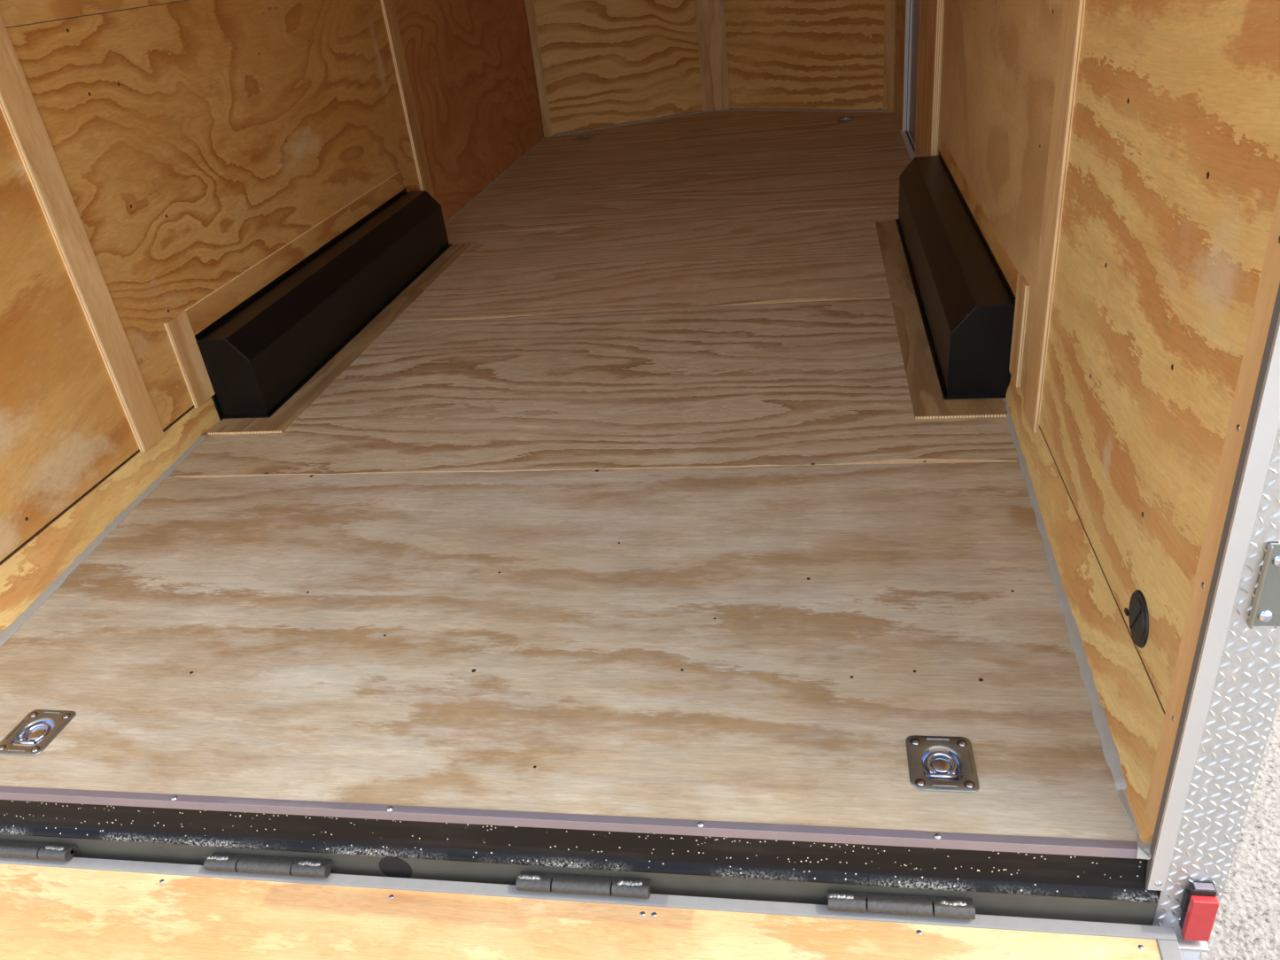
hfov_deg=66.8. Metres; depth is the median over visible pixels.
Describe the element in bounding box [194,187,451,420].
cover
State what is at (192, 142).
wall
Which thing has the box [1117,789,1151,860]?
trim
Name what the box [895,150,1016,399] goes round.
cover
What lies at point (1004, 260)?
trim
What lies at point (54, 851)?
ramp hinge
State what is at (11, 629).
trim
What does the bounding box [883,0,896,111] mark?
trim
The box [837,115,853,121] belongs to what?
ring
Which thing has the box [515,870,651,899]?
ramp hinge
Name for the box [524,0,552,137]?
trim
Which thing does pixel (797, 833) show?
trim
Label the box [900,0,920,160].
door
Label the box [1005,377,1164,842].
trim
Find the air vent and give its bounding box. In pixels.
[1124,589,1148,648]
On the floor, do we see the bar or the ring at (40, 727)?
the ring at (40, 727)
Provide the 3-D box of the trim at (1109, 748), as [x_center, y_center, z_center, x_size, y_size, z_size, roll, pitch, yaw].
[0.887,0.123,2.119,0.026,0.014,1.422,0,30,12]
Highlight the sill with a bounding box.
[0,799,1158,925]
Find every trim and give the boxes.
[0,13,164,451]
[0,396,220,632]
[0,433,208,647]
[0,785,1139,859]
[163,310,215,408]
[183,171,403,335]
[207,243,471,434]
[380,0,434,199]
[444,136,545,225]
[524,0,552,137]
[552,108,892,136]
[695,0,729,110]
[875,221,1007,418]
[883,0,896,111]
[915,0,944,156]
[940,138,1017,297]
[1001,397,1127,790]
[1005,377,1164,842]
[1008,271,1029,387]
[1023,0,1085,432]
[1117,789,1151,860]
[1144,188,1279,832]
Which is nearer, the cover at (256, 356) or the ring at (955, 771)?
the ring at (955, 771)
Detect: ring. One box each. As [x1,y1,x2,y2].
[0,709,76,756]
[576,133,593,139]
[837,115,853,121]
[905,735,979,792]
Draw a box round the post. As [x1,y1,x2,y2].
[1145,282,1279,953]
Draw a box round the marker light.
[1179,882,1219,941]
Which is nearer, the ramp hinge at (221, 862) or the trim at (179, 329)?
the ramp hinge at (221, 862)
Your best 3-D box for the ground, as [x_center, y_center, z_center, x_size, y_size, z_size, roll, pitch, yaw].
[1.680,-1.423,5.989,55.000,0.200,60.000,-1,30,10]
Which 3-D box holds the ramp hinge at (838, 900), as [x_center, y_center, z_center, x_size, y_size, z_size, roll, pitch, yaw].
[0.406,0.662,1.518,0.222,0.026,0.034,-1,30,10]
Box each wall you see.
[0,0,544,565]
[533,0,896,134]
[893,0,1279,959]
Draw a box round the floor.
[0,109,1136,841]
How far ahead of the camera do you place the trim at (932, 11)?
4.23 m
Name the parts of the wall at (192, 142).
plywood panel, plywood panel, plywood panel, plywood panel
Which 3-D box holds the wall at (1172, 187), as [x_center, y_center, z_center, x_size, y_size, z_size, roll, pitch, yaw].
[1.184,-1.762,3.495,0.061,2.450,5.990,-1,30,10]
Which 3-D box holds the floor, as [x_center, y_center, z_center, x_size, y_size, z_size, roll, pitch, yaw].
[0.105,-1.065,4.480,2.542,0.101,6.600,-1,30,10]
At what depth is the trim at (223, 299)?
3.56 m
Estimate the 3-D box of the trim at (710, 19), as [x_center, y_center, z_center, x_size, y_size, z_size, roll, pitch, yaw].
[0.456,-3.674,6.694,0.205,2.150,0.008,0,30,12]
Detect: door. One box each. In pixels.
[0,856,1182,959]
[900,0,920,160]
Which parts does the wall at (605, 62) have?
plywood panel, plywood panel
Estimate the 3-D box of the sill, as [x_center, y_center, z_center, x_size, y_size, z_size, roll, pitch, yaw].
[-0.418,0.652,1.688,2.438,0.199,0.038,-1,30,10]
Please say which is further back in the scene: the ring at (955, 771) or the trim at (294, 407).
the trim at (294, 407)
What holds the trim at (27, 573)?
attached to the wall at (192, 142)
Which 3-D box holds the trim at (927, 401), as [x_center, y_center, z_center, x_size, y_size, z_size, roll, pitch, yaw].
[1.024,-0.657,3.464,0.253,0.006,1.924,-1,30,10]
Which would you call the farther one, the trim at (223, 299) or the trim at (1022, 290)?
the trim at (223, 299)
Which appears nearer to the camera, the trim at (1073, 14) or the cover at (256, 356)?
the trim at (1073, 14)
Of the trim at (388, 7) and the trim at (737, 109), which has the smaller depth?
the trim at (388, 7)
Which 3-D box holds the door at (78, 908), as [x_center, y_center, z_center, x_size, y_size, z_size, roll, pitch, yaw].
[-0.541,1.437,0.848,2.438,0.451,2.206,-1,30,10]
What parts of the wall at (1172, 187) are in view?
plywood panel, plywood panel, plywood panel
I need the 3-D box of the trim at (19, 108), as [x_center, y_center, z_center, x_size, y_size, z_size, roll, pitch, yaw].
[-1.515,-0.887,2.388,0.012,1.806,0.104,-1,30,10]
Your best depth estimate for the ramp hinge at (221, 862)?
1.71 m
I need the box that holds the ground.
[1198,700,1279,959]
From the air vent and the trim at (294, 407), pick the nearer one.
the air vent
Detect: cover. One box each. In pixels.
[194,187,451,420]
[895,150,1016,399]
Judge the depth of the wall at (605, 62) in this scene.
6.83 m
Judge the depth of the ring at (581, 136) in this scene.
6.82 m
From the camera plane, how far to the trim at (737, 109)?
7.06 m
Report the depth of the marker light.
1.42 m
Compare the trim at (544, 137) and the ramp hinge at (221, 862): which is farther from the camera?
the trim at (544, 137)
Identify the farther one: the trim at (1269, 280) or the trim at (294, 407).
the trim at (294, 407)
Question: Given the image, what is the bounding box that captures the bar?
[1247,543,1279,628]
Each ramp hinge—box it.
[0,839,77,861]
[203,852,333,877]
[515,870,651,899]
[827,889,975,919]

